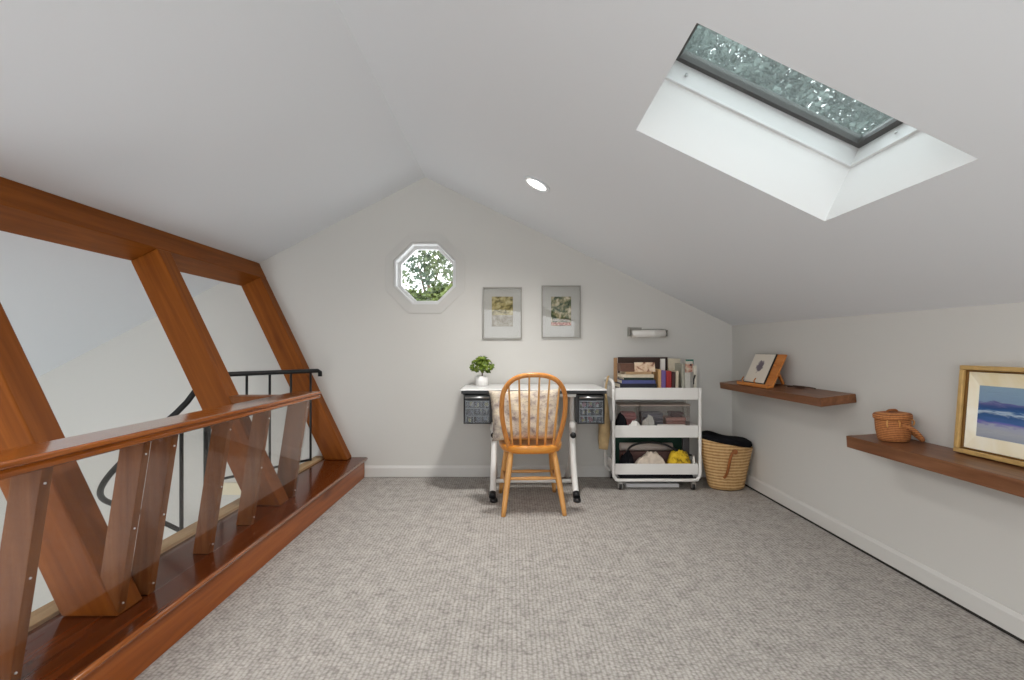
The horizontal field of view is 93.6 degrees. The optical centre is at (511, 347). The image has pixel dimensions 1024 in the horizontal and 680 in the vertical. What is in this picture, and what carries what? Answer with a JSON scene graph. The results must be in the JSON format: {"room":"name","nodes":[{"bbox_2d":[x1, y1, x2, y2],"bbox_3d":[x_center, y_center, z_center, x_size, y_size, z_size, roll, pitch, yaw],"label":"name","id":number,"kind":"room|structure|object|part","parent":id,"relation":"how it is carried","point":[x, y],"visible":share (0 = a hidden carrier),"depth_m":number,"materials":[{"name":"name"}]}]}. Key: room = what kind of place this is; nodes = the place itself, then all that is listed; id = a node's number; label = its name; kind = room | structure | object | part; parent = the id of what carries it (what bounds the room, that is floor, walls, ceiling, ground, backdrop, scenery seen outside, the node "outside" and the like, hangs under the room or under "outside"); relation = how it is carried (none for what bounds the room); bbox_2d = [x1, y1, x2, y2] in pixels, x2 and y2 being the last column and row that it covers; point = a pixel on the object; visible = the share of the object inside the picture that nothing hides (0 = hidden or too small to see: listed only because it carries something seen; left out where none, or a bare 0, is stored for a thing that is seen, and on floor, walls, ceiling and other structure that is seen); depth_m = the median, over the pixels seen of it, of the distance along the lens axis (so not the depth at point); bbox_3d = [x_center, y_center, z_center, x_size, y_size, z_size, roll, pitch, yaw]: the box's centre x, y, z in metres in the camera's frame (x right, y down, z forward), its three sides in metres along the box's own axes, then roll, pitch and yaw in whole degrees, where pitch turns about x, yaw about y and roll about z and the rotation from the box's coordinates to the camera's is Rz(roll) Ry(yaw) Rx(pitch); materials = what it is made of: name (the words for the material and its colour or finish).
{"room":"attic loft","nodes":[
{"label":"attic loft","id":0,"kind":"room"},
{"bbox_2d":[0,177,731,611],"bbox_3d":[-1.210,1.055,3.900,6.220,4.882,0.001,0,0,0],"label":"wall","id":1,"kind":"structure","parent":0,"point":[392,379],"depth_m":3.90,"materials":[{"name":"grey paint"}]},
{"bbox_2d":[222,483,240,494],"bbox_3d":[-2.240,1.139,3.892,0.440,0.095,0.016,0,0,0],"label":"trim","id":2,"kind":"structure","parent":1,"relation":"attached to","point":[228,488],"depth_m":3.88,"materials":[{"name":"beige"}]},
{"bbox_2d":[385,234,464,312],"bbox_3d":[-0.705,-0.604,3.968,0.644,0.644,0.164,0,0,0],"label":"window","id":3,"kind":"structure","parent":1,"relation":"in","point":[394,260],"depth_m":3.89,"materials":[{"name":"grey paint"}]},
{"bbox_3d":[-0.705,-0.604,4.008,0.476,0.476,0.035,0,0,0],"label":"sash","id":4,"kind":"part","parent":3,"relation":"part of","materials":[{"name":"white"}]},
{"bbox_2d":[483,287,521,338],"bbox_3d":[-0.077,-0.283,3.888,0.317,0.419,0.020,0,0,0],"label":"framed picture","id":5,"kind":"object","parent":1,"relation":"attached to","point":[502,306],"visible":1,"depth_m":3.89,"materials":[{"name":"white paper"}]},
{"bbox_2d":[492,297,512,326],"bbox_3d":[-0.078,-0.294,3.888,0.171,0.242,0.003,0,0,0],"label":"print","id":6,"kind":"object","parent":5,"relation":"attached to","point":[502,307],"depth_m":3.89},
{"bbox_2d":[365,466,705,476],"bbox_3d":[0.290,0.998,3.893,2.960,0.088,0.014,0,0,0],"label":"baseboard","id":7,"kind":"structure","parent":1,"relation":"attached to","point":[370,471],"depth_m":3.89,"materials":[{"name":"grey paint"}]},
{"bbox_2d":[542,285,580,337],"bbox_3d":[0.398,-0.293,3.888,0.317,0.423,0.020,0,0,0],"label":"framed picture","id":8,"kind":"object","parent":1,"relation":"attached to","point":[561,304],"visible":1,"depth_m":3.89,"materials":[{"name":"silver metal"}]},
{"bbox_2d":[551,297,570,325],"bbox_3d":[0.397,-0.297,3.889,0.162,0.237,0.002,0,0,0],"label":"print","id":9,"kind":"object","parent":8,"relation":"attached to","point":[560,306],"depth_m":3.89},
{"bbox_2d":[627,327,667,337],"bbox_3d":[1.092,-0.124,3.862,0.314,0.082,0.075,0,0,0],"label":"wall lamp","id":10,"kind":"object","parent":1,"relation":"attached to","point":[635,332],"visible":1,"depth_m":3.83,"materials":[{"name":"white"}]},
{"bbox_2d":[0,0,1023,377],"bbox_3d":[-1.213,-0.451,1.400,6.215,1.871,5.000,0,0,0],"label":"ceiling","id":11,"kind":"structure","parent":0,"point":[247,129],"depth_m":1.98,"materials":[{"name":"white paint"}]},
{"bbox_2d":[0,177,265,285],"bbox_3d":[-2.092,-0.588,1.499,0.208,0.197,4.798,0,0,0],"label":"timber beam","id":12,"kind":"structure","parent":11,"relation":"attached to","point":[25,210],"depth_m":2.38,"materials":[{"name":"brown wood"}]},
{"bbox_2d":[523,176,549,192],"bbox_3d":[0.145,-0.969,2.856,0.160,0.082,0.175,0,0,-14],"label":"ceiling light","id":13,"kind":"object","parent":11,"relation":"attached to","point":[536,184],"visible":1,"depth_m":2.85,"materials":[{"name":"white paint"}]},
{"bbox_2d":[528,179,545,189],"bbox_3d":[0.146,-0.971,2.856,0.120,0.005,0.120,26,0,0],"label":"diffuser","id":14,"kind":"object","parent":13,"relation":"attached to","point":[534,184],"depth_m":2.85,"materials":[{"name":"white plastic"}]},
{"bbox_2d":[636,23,977,221],"bbox_3d":[0.889,-0.794,1.512,0.881,0.650,0.639,0,0,0],"label":"window","id":15,"kind":"structure","parent":11,"relation":"attached to","point":[702,110],"depth_m":1.81,"materials":[{"name":"white paint"}]},
{"bbox_3d":[0.960,-0.934,1.512,0.778,0.035,0.587,26,0,0],"label":"sash","id":16,"kind":"part","parent":15,"relation":"part of","materials":[{"name":"grey metal"}]},
{"bbox_2d":[134,477,1023,679],"bbox_3d":[0.170,1.156,1.400,3.460,0.220,5.000,0,0,0],"label":"floor","id":17,"kind":"structure","parent":0,"point":[400,578],"depth_m":2.02,"materials":[{"name":"carpet"}]},
{"bbox_2d":[21,456,367,679],"bbox_3d":[-1.377,1.058,1.398,0.417,0.376,4.996,0,0,0],"label":"wooden ledge","id":18,"kind":"structure","parent":17,"relation":"on","point":[189,586],"depth_m":1.81,"materials":[{"name":"brown stained varnished wood"}]},
{"bbox_2d":[0,302,141,615],"bbox_3d":[-1.716,0.163,1.635,0.835,1.440,0.115,0,0,0],"label":"timber post","id":19,"kind":"object","parent":18,"relation":"on","point":[75,527],"visible":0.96,"depth_m":1.58,"materials":[{"name":"brown wood"}]},
{"bbox_2d":[0,391,320,679],"bbox_3d":[-1.389,0.576,1.200,0.396,0.614,3.600,0,0,0],"label":"railing","id":20,"kind":"object","parent":18,"relation":"on","point":[29,468],"visible":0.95,"depth_m":1.59,"materials":[{"name":"brown wood"}]},
{"bbox_3d":[-1.266,0.289,1.200,0.149,0.041,3.600,0,0,0],"label":"cap rail","id":21,"kind":"part","parent":20,"relation":"part of","materials":[{"name":"brown wood"}]},
{"bbox_2d":[131,249,288,504],"bbox_3d":[-1.716,0.163,2.746,0.835,1.440,0.112,0,0,0],"label":"timber post","id":22,"kind":"object","parent":18,"relation":"on","point":[164,285],"visible":0.86,"depth_m":2.69,"materials":[{"name":"brown wood"}]},
{"bbox_2d":[242,277,351,459],"bbox_3d":[-1.716,0.163,3.843,0.835,1.440,0.110,0,0,0],"label":"timber post","id":23,"kind":"object","parent":18,"relation":"on","point":[262,300],"visible":0.94,"depth_m":3.79,"materials":[{"name":"brown wood"}]},
{"bbox_2d":[499,372,567,516],"bbox_3d":[0.126,0.600,3.224,0.432,0.899,0.551,0,0,-3],"label":"chair","id":24,"kind":"object","parent":17,"relation":"on","point":[550,447],"visible":0.98,"depth_m":3.04,"materials":[{"name":"brown wood"}]},
{"bbox_3d":[-0.058,0.854,3.422,0.039,0.403,0.038,0,17,-26],"label":"leg","id":25,"kind":"part","parent":24,"relation":"part of","materials":[{"name":"brown wood"}]},
{"bbox_3d":[-0.030,0.854,3.035,0.039,0.403,0.038,0,-17,24],"label":"leg","id":26,"kind":"part","parent":24,"relation":"part of","materials":[{"name":"brown wood"}]},
{"bbox_2d":[488,389,560,440],"bbox_3d":[0.087,0.441,3.178,0.485,0.340,0.156,0,0,-4],"label":"cushion","id":27,"kind":"object","parent":24,"relation":"on","point":[494,395],"visible":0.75,"depth_m":3.13,"materials":[{"name":"fabric"}]},
{"bbox_3d":[0.124,0.649,3.251,0.424,0.054,0.430,0,0,-3],"label":"seat","id":28,"kind":"part","parent":24,"relation":"part of","materials":[{"name":"orange wood"}]},
{"bbox_3d":[0.288,0.854,3.439,0.039,0.403,0.038,0,17,20],"label":"leg","id":29,"kind":"part","parent":24,"relation":"part of","materials":[{"name":"brown wood"}]},
{"bbox_3d":[0.299,0.854,3.051,0.039,0.403,0.038,0,-17,-30],"label":"leg","id":30,"kind":"part","parent":24,"relation":"part of","materials":[{"name":"brown wood"}]},
{"bbox_2d":[460,384,607,502],"bbox_3d":[0.153,0.667,3.556,1.030,0.755,0.628,0,0,0],"label":"desk","id":31,"kind":"object","parent":17,"relation":"on","point":[577,393],"visible":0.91,"depth_m":3.40,"materials":[{"name":"white metal"}]},
{"bbox_3d":[-0.243,0.394,3.522,0.170,0.050,0.296,0,0,0],"label":"drawer","id":32,"kind":"part","parent":31,"relation":"part of","materials":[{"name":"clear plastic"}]},
{"bbox_2d":[468,402,488,421],"bbox_3d":[-0.241,0.450,3.439,0.145,0.143,0.101,0,0,0],"label":"supplies","id":33,"kind":"object","parent":31,"relation":"in","point":[479,411],"visible":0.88,"depth_m":3.42},
{"bbox_3d":[-0.237,0.432,3.539,0.206,0.204,0.322,0,0,0],"label":"drawer","id":34,"kind":"part","parent":31,"relation":"part of","materials":[{"name":"black plastic"}]},
{"bbox_2d":[469,356,494,385],"bbox_3d":[-0.229,0.172,3.689,0.200,0.236,0.192,0,0,0],"label":"potted plant","id":35,"kind":"object","parent":31,"relation":"on","point":[483,363],"visible":1,"depth_m":3.65,"materials":[{"name":"green plant"}]},
{"bbox_3d":[-0.232,0.251,3.690,0.097,0.076,0.097,0,0,0],"label":"pot","id":36,"kind":"part","parent":35,"relation":"part of","materials":[{"name":"white ceramic"}]},
{"bbox_3d":[-0.132,0.675,3.387,0.045,0.703,0.230,0,0,0],"label":"leg","id":37,"kind":"part","parent":31,"relation":"part of","materials":[{"name":"white metal"}]},
{"bbox_3d":[0.153,0.315,3.607,1.016,0.031,0.495,0,0,0],"label":"under frame","id":38,"kind":"part","parent":31,"relation":"part of","materials":[{"name":"black metal"}]},
{"bbox_3d":[0.437,0.813,3.644,0.037,0.424,0.334,0,0,0],"label":"leg","id":39,"kind":"part","parent":31,"relation":"part of","materials":[{"name":"white metal"}]},
{"bbox_3d":[0.439,0.675,3.387,0.045,0.703,0.230,0,0,0],"label":"leg","id":40,"kind":"part","parent":31,"relation":"part of","materials":[{"name":"white metal"}]},
{"bbox_2d":[579,402,599,421],"bbox_3d":[0.552,0.450,3.440,0.140,0.143,0.099,0,0,0],"label":"supplies","id":41,"kind":"object","parent":31,"relation":"in","point":[583,404],"visible":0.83,"depth_m":3.41},
{"bbox_3d":[0.549,0.432,3.539,0.202,0.204,0.322,0,0,0],"label":"drawer","id":42,"kind":"part","parent":31,"relation":"part of","materials":[{"name":"black plastic"}]},
{"bbox_3d":[0.555,0.394,3.522,0.166,0.050,0.296,0,0,0],"label":"drawer","id":43,"kind":"part","parent":31,"relation":"part of","materials":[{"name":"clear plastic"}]},
{"bbox_2d":[621,478,678,486],"bbox_3d":[1.054,1.030,3.692,0.396,0.029,0.175,0,0,0],"label":"carton","id":44,"kind":"object","parent":17,"relation":"on","point":[627,484],"visible":0.51,"depth_m":3.61,"materials":[{"name":"white"}]},
{"bbox_2d":[604,377,701,489],"bbox_3d":[1.066,0.637,3.704,0.666,0.817,0.348,0,0,0],"label":"rolling cart","id":45,"kind":"object","parent":17,"relation":"on","point":[689,430],"visible":0.84,"depth_m":3.55,"materials":[{"name":"white painted metal"}]},
{"bbox_2d":[598,376,609,449],"bbox_3d":[0.699,0.488,3.657,0.092,0.556,0.177,0,0,13],"label":"tote bag","id":46,"kind":"object","parent":45,"relation":"hanging from","point":[603,429],"visible":0.66,"depth_m":3.60,"materials":[{"name":"beige fabric"}]},
{"bbox_3d":[0.746,0.265,3.697,0.027,0.073,0.332,0,0,0],"label":"handle","id":47,"kind":"part","parent":45,"relation":"part of","materials":[{"name":"white"}]},
{"bbox_2d":[614,358,616,381],"bbox_3d":[0.817,0.227,3.796,0.028,0.300,0.012,0,0,0],"label":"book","id":48,"kind":"object","parent":45,"relation":"on","point":[615,359],"visible":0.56,"depth_m":3.79,"materials":[{"name":"brown paper"}]},
{"bbox_2d":[615,412,626,424],"bbox_3d":[0.817,0.569,3.605,0.100,0.175,0.085,0,0,0],"label":"pouch","id":49,"kind":"object","parent":45,"relation":"in","point":[620,420],"visible":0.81,"depth_m":3.58,"materials":[{"name":"black fabric"}]},
{"bbox_2d":[619,450,633,463],"bbox_3d":[0.854,0.845,3.600,0.115,0.168,0.084,0,0,0],"label":"bag","id":50,"kind":"object","parent":45,"relation":"in","point":[627,458],"visible":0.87,"depth_m":3.57,"materials":[{"name":"black fabric"}]},
{"bbox_2d":[615,402,639,405],"bbox_3d":[0.894,0.544,3.740,0.153,0.226,0.168,0,0,0],"label":"storage bin","id":51,"kind":"object","parent":45,"relation":"on","point":[617,403],"visible":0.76,"depth_m":3.71,"materials":[{"name":"clear plastic"}]},
{"bbox_2d":[619,411,635,424],"bbox_3d":[0.894,0.574,3.736,0.115,0.155,0.119,0,0,0],"label":"cloth","id":52,"kind":"object","parent":51,"relation":"in","point":[630,416],"visible":0.3,"depth_m":3.69,"materials":[{"name":"fabric"}]},
{"bbox_2d":[629,421,639,424],"bbox_3d":[0.917,0.598,3.600,0.106,0.115,0.076,0,0,0],"label":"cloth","id":53,"kind":"object","parent":45,"relation":"in","point":[632,422],"visible":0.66,"depth_m":3.58,"materials":[{"name":"white fabric"}]},
{"bbox_2d":[618,357,666,377],"bbox_3d":[1.038,0.225,3.823,0.391,0.304,0.016,0,0,0],"label":"portfolio","id":54,"kind":"object","parent":45,"relation":"on","point":[656,360],"visible":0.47,"depth_m":3.81,"materials":[{"name":"brown leather"}]},
{"bbox_2d":[619,449,670,463],"bbox_3d":[1.036,0.862,3.735,0.384,0.134,0.090,0,0,0],"label":"storage box","id":55,"kind":"object","parent":45,"relation":"on","point":[636,454],"visible":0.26,"depth_m":3.69,"materials":[{"name":"plastic"}]},
{"bbox_2d":[619,443,672,449],"bbox_3d":[1.040,0.765,3.735,0.402,0.060,0.060,0,0,0],"label":"tube","id":56,"kind":"object","parent":55,"relation":"on","point":[622,446],"visible":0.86,"depth_m":3.71,"materials":[{"name":"beige"}]},
{"bbox_3d":[1.067,0.640,3.850,0.663,0.693,0.023,0,0,0],"label":"frame","id":57,"kind":"part","parent":45,"relation":"part of","materials":[{"name":"white metal"}]},
{"bbox_2d":[615,438,681,463],"bbox_3d":[1.086,0.816,3.823,0.528,0.227,0.006,0,0,0],"label":"mat","id":58,"kind":"object","parent":45,"relation":"in","point":[677,442],"visible":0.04,"depth_m":3.82,"materials":[{"name":"teal"}]},
{"bbox_2d":[635,451,664,463],"bbox_3d":[1.039,0.851,3.615,0.246,0.156,0.104,0,0,0],"label":"cloth","id":59,"kind":"object","parent":45,"relation":"in","point":[650,457],"visible":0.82,"depth_m":3.58,"materials":[{"name":"fabric"}]},
{"bbox_2d":[607,455,697,474],"bbox_3d":[1.067,0.894,3.697,0.612,0.080,0.297,0,0,0],"label":"tray","id":60,"kind":"object","parent":45,"relation":"on","point":[617,469],"depth_m":3.55,"materials":[{"name":"white metal"}]},
{"bbox_2d":[607,385,697,399],"bbox_3d":[1.067,0.338,3.697,0.612,0.088,0.297,0,0,0],"label":"tray","id":61,"kind":"object","parent":45,"relation":"on","point":[615,393],"depth_m":3.55,"materials":[{"name":"white metal"}]},
{"bbox_2d":[610,420,697,437],"bbox_3d":[1.067,0.617,3.697,0.612,0.089,0.297,0,0,0],"label":"tray","id":62,"kind":"object","parent":45,"relation":"on","point":[689,430],"depth_m":3.55,"materials":[{"name":"white metal"}]},
{"bbox_2d":[618,475,692,477],"bbox_3d":[1.067,0.950,3.688,0.540,0.024,0.280,0,0,0],"label":"case","id":63,"kind":"object","parent":45,"relation":"in","point":[620,476],"visible":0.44,"depth_m":3.55,"materials":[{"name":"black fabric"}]},
{"bbox_2d":[653,369,660,387],"bbox_3d":[1.102,0.269,3.660,0.021,0.217,0.150,0,0,0],"label":"book","id":64,"kind":"object","parent":45,"relation":"in","point":[657,374],"visible":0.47,"depth_m":3.61,"materials":[{"name":"paper"}]},
{"bbox_2d":[626,441,691,455],"bbox_3d":[1.097,0.779,3.620,0.504,0.150,0.039,0,0,0],"label":"power cable","id":65,"kind":"object","parent":45,"relation":"on","point":[645,442],"visible":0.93,"depth_m":3.62,"materials":[{"name":"black plastic"}]},
{"bbox_2d":[660,359,664,369],"bbox_3d":[1.174,0.231,3.750,0.031,0.294,0.030,0,0,0],"label":"book","id":66,"kind":"object","parent":45,"relation":"on","point":[662,361],"visible":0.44,"depth_m":3.73,"materials":[{"name":"white paper"}]},
{"bbox_2d":[635,402,690,405],"bbox_3d":[1.168,0.544,3.740,0.381,0.226,0.168,0,0,0],"label":"storage bin","id":67,"kind":"object","parent":45,"relation":"on","point":[639,403],"visible":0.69,"depth_m":3.67,"materials":[{"name":"clear plastic"}]},
{"bbox_2d":[639,411,662,424],"bbox_3d":[1.079,0.575,3.735,0.160,0.154,0.119,0,0,0],"label":"cloth","id":68,"kind":"object","parent":67,"relation":"in","point":[656,417],"visible":0.62,"depth_m":3.69,"materials":[{"name":"fabric"}]},
{"bbox_2d":[663,416,685,424],"bbox_3d":[1.256,0.592,3.736,0.162,0.119,0.117,0,0,0],"label":"cloth","id":69,"kind":"object","parent":67,"relation":"in","point":[666,419],"visible":0.36,"depth_m":3.69,"materials":[{"name":"fabric"}]},
{"bbox_2d":[667,411,683,416],"bbox_3d":[1.270,0.513,3.737,0.097,0.035,0.095,0,0,0],"label":"cloth","id":70,"kind":"object","parent":69,"relation":"on","point":[670,413],"visible":1,"depth_m":3.69,"materials":[{"name":"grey fabric"}]},
{"bbox_2d":[661,370,665,387],"bbox_3d":[1.127,0.272,3.650,0.031,0.210,0.150,0,0,0],"label":"book","id":71,"kind":"object","parent":45,"relation":"on","point":[663,372],"visible":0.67,"depth_m":3.58,"materials":[{"name":"purple paper"}]},
{"bbox_2d":[666,370,670,387],"bbox_3d":[1.166,0.274,3.650,0.038,0.207,0.150,0,0,0],"label":"book","id":72,"kind":"object","parent":45,"relation":"in","point":[668,373],"visible":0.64,"depth_m":3.58,"materials":[{"name":"red paper"}]},
{"bbox_2d":[671,371,674,387],"bbox_3d":[1.201,0.278,3.650,0.027,0.199,0.150,0,0,0],"label":"book","id":73,"kind":"object","parent":45,"relation":"in","point":[672,373],"visible":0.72,"depth_m":3.58,"materials":[{"name":"brown paper"}]},
{"bbox_2d":[668,359,679,370],"bbox_3d":[1.263,0.230,3.751,0.092,0.295,0.022,0,0,0],"label":"book","id":74,"kind":"object","parent":45,"relation":"in","point":[671,362],"visible":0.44,"depth_m":3.74,"materials":[{"name":"beige paper"}]},
{"bbox_2d":[669,370,678,387],"bbox_3d":[1.228,0.274,3.650,0.021,0.207,0.150,0,0,0],"label":"book","id":75,"kind":"object","parent":45,"relation":"in","point":[676,372],"visible":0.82,"depth_m":3.58,"materials":[{"name":"beige paper"}]},
{"bbox_2d":[667,450,690,463],"bbox_3d":[1.255,0.842,3.613,0.180,0.174,0.105,0,0,0],"label":"cloth","id":76,"kind":"object","parent":45,"relation":"in","point":[680,456],"visible":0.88,"depth_m":3.58,"materials":[{"name":"yellow fabric"}]},
{"bbox_2d":[675,363,683,387],"bbox_3d":[1.276,0.248,3.665,0.019,0.260,0.150,0,0,0],"label":"book","id":77,"kind":"object","parent":45,"relation":"in","point":[679,367],"visible":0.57,"depth_m":3.61,"materials":[{"name":"grey paper"}]},
{"bbox_2d":[682,438,688,452],"bbox_3d":[1.339,0.809,3.705,0.054,0.241,0.010,0,0,0],"label":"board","id":78,"kind":"object","parent":45,"relation":"in","point":[685,441],"visible":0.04,"depth_m":3.70,"materials":[{"name":"grey"}]},
{"bbox_2d":[684,372,690,387],"bbox_3d":[1.306,0.280,3.586,0.040,0.196,0.030,0,0,0],"label":"book","id":79,"kind":"object","parent":45,"relation":"in","point":[687,375],"visible":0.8,"depth_m":3.57,"materials":[{"name":"white paper"}]},
{"bbox_2d":[685,364,692,371],"bbox_3d":[1.331,0.248,3.614,0.062,0.259,0.004,0,0,0],"label":"photo card","id":80,"kind":"object","parent":45,"relation":"on","point":[688,367],"visible":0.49,"depth_m":3.61,"materials":[{"name":"paper"}]},
{"bbox_2d":[690,372,692,387],"bbox_3d":[1.339,0.278,3.590,0.016,0.199,0.030,0,0,0],"label":"book","id":81,"kind":"object","parent":45,"relation":"in","point":[690,372],"visible":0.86,"depth_m":3.58,"materials":[{"name":"paper"}]},
{"bbox_2d":[692,365,696,387],"bbox_3d":[1.366,0.254,3.605,0.023,0.247,0.030,0,0,0],"label":"book","id":82,"kind":"object","parent":45,"relation":"in","point":[694,367],"visible":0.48,"depth_m":3.59,"materials":[{"name":"white paper"}]},
{"bbox_3d":[0.930,0.337,3.664,0.304,0.080,0.190,0,0,0],"label":"book","id":83,"kind":"object","parent":45,"relation":"in","visible":0},
{"bbox_2d":[615,382,656,387],"bbox_3d":[0.936,0.281,3.664,0.274,0.032,0.190,0,0,-1],"label":"book","id":84,"kind":"object","parent":83,"relation":"on","point":[617,384],"visible":0.76,"depth_m":3.57,"materials":[{"name":"paper"}]},
{"bbox_2d":[617,379,654,383],"bbox_3d":[0.941,0.252,3.664,0.248,0.026,0.190,0,0,1],"label":"book","id":85,"kind":"object","parent":84,"relation":"on","point":[621,381],"visible":0.92,"depth_m":3.57,"materials":[{"name":"blue paper"}]},
{"bbox_2d":[618,377,653,379],"bbox_3d":[0.940,0.229,3.664,0.222,0.018,0.190,0,0,-1],"label":"book","id":86,"kind":"object","parent":85,"relation":"on","point":[619,377],"visible":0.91,"depth_m":3.57,"materials":[{"name":"black paper"}]},
{"bbox_2d":[618,373,653,377],"bbox_3d":[0.937,0.208,3.664,0.237,0.024,0.190,0,0,2],"label":"book","id":87,"kind":"object","parent":86,"relation":"on","point":[619,374],"visible":0.93,"depth_m":3.57,"materials":[{"name":"beige paper"}]},
{"bbox_2d":[620,371,651,373],"bbox_3d":[0.938,0.186,3.664,0.193,0.018,0.190,0,0,-2],"label":"book","id":88,"kind":"object","parent":87,"relation":"on","point":[634,372],"visible":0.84,"depth_m":3.57,"materials":[{"name":"beige paper"}]},
{"bbox_2d":[618,363,633,371],"bbox_3d":[0.864,0.146,3.650,0.106,0.062,0.100,0,0,0],"label":"wooden box","id":89,"kind":"object","parent":88,"relation":"on","point":[622,367],"visible":1,"depth_m":3.60,"materials":[{"name":"brown wood"}]},
{"bbox_2d":[634,362,654,371],"bbox_3d":[0.994,0.143,3.601,0.153,0.070,0.021,0,0,0],"label":"greeting card","id":90,"kind":"object","parent":88,"relation":"on","point":[639,366],"visible":1,"depth_m":3.60,"materials":[{"name":"beige paper"}]},
{"bbox_2d":[702,430,752,490],"bbox_3d":[1.590,0.838,3.581,0.392,0.416,0.318,0,0,0],"label":"straw basket","id":91,"kind":"object","parent":17,"relation":"on","point":[726,459],"visible":0.96,"depth_m":3.49,"materials":[{"name":"beige wicker"}]},
{"bbox_3d":[1.558,0.842,3.457,0.085,0.208,0.031,0,0,41],"label":"handle","id":92,"kind":"part","parent":91,"relation":"part of","materials":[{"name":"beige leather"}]},
{"bbox_2d":[732,302,1023,614],"bbox_3d":[1.830,1.657,1.400,0.001,3.678,5.001,0,0,-1],"label":"wall","id":93,"kind":"structure","parent":0,"point":[972,534],"depth_m":2.29,"materials":[{"name":"grey paint"}]},
{"bbox_2d":[720,379,856,406],"bbox_3d":[1.699,0.275,3.104,0.197,0.069,1.168,0,0,-1],"label":"floating shelf","id":94,"kind":"object","parent":93,"relation":"attached to","point":[815,397],"visible":0.87,"depth_m":2.77,"materials":[{"name":"brown wood"}]},
{"bbox_2d":[737,354,786,388],"bbox_3d":[1.688,0.150,3.256,0.164,0.218,0.390,0,0,-1],"label":"book stand","id":95,"kind":"object","parent":94,"relation":"on","point":[774,374],"visible":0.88,"depth_m":3.12,"materials":[{"name":"orange wood"}]},
{"bbox_2d":[744,354,777,384],"bbox_3d":[1.696,0.140,3.289,0.094,0.200,0.263,0,0,-1],"label":"book","id":96,"kind":"object","parent":95,"relation":"on","point":[760,368],"visible":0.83,"depth_m":3.27,"materials":[{"name":"paper"}]},
{"bbox_2d":[787,385,815,388],"bbox_3d":[1.755,0.238,2.916,0.048,0.014,0.233,0,0,0],"label":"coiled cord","id":97,"kind":"object","parent":94,"relation":"on","point":[795,386],"visible":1,"depth_m":2.92,"materials":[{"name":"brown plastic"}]},
{"bbox_2d":[745,473,1023,639],"bbox_3d":[1.822,0.993,1.392,0.015,0.082,4.985,0,0,-1],"label":"baseboard","id":98,"kind":"structure","parent":93,"relation":"attached to","point":[1008,619],"depth_m":2.18,"materials":[{"name":"grey paint"}]},
{"bbox_2d":[745,484,1023,643],"bbox_3d":[1.815,1.040,1.392,0.004,0.010,4.985,0,0,-1],"label":"trim","id":99,"kind":"structure","parent":93,"relation":"attached to","point":[824,529],"depth_m":2.18,"materials":[{"name":"black carpet"}]},
{"bbox_2d":[846,434,1023,497],"bbox_3d":[1.722,0.445,1.742,0.196,0.067,1.168,0,0,-1],"label":"floating shelf","id":100,"kind":"object","parent":93,"relation":"attached to","point":[1000,476],"visible":0.77,"depth_m":1.83,"materials":[{"name":"brown wood"}]},
{"bbox_2d":[872,409,924,441],"bbox_3d":[1.727,0.346,2.162,0.172,0.144,0.151,0,0,21],"label":"lidded basket","id":101,"kind":"object","parent":100,"relation":"on","point":[891,425],"visible":1,"depth_m":2.12,"materials":[{"name":"brown wicker"}]},
{"bbox_3d":[1.715,0.302,2.170,0.144,0.030,0.144,-3,0,0],"label":"lid","id":102,"kind":"part","parent":101,"relation":"part of","materials":[{"name":"brown wicker"}]},
{"bbox_3d":[1.768,0.367,2.120,0.081,0.085,0.131,0,0,42],"label":"swing handle","id":103,"kind":"part","parent":101,"relation":"part of","materials":[{"name":"brown wicker"}]},
{"bbox_2d":[953,365,1023,466],"bbox_3d":[1.791,0.240,1.682,0.065,0.344,0.466,0,0,-1],"label":"framed painting","id":104,"kind":"object","parent":100,"relation":"on","point":[989,422],"visible":1,"depth_m":1.80,"materials":[{"name":"gilded wood"},{"name":"paper"},{"name":"canvas"}]},
{"bbox_3d":[-1.210,3.546,1.400,6.220,0.100,5.000,0,0,0],"label":"floor","id":105,"kind":"structure","parent":0,"visible":0},
{"bbox_2d":[97,369,321,531],"bbox_3d":[-2.142,1.827,3.388,1.292,3.338,0.931,0,0,0],"label":"railing","id":106,"kind":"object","parent":105,"relation":"on","point":[206,430],"depth_m":3.41,"materials":[{"name":"black metal"}]},
{"bbox_3d":[-2.444,0.888,3.314,0.629,1.448,0.961,0,0,-31],"label":"spiral handrail","id":107,"kind":"part","parent":106,"relation":"part of","materials":[{"name":"black metal"}]},
{"bbox_3d":[-1.955,1.206,3.085,0.041,2.080,0.042,0,0,0],"label":"newel post","id":108,"kind":"part","parent":106,"relation":"part of","materials":[{"name":"black metal"}]},
{"bbox_3d":[-1.756,0.861,3.401,0.017,0.018,0.748,0,0,32],"label":"rail","id":109,"kind":"part","parent":106,"relation":"part of","materials":[{"name":"black metal"}]},
{"bbox_3d":[-1.729,0.190,3.444,0.034,0.065,0.848,0,0,32],"label":"guard rail","id":110,"kind":"part","parent":106,"relation":"part of","materials":[{"name":"black metal"}]},
{"label":"outside","id":111,"kind":"structure","parent":0,"visible":0},
{"bbox_2d":[405,282,452,300],"bbox_3d":[-1.162,1.352,6.700,1.542,4.622,1.498,0,0,0],"label":"shrub","id":112,"kind":"object","parent":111,"point":[434,293],"visible":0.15,"depth_m":6.25,"materials":[{"name":"green plant"}]},
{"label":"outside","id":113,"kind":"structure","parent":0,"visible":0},
{"bbox_2d":[402,250,452,290],"bbox_3d":[-1.262,0.852,7.729,1.142,5.617,1.310,0,0,0],"label":"tree","id":114,"kind":"object","parent":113,"point":[431,265],"visible":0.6,"depth_m":7.62,"materials":[{"name":"green plant"}]},
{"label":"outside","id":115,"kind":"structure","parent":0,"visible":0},
{"bbox_2d":[685,24,890,134],"bbox_3d":[4.361,-2.054,7.265,7.169,11.416,4.226,0,0,0],"label":"tree","id":116,"kind":"object","parent":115,"point":[703,40],"visible":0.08,"depth_m":6.63,"materials":[{"name":"green plant"}]}
]}

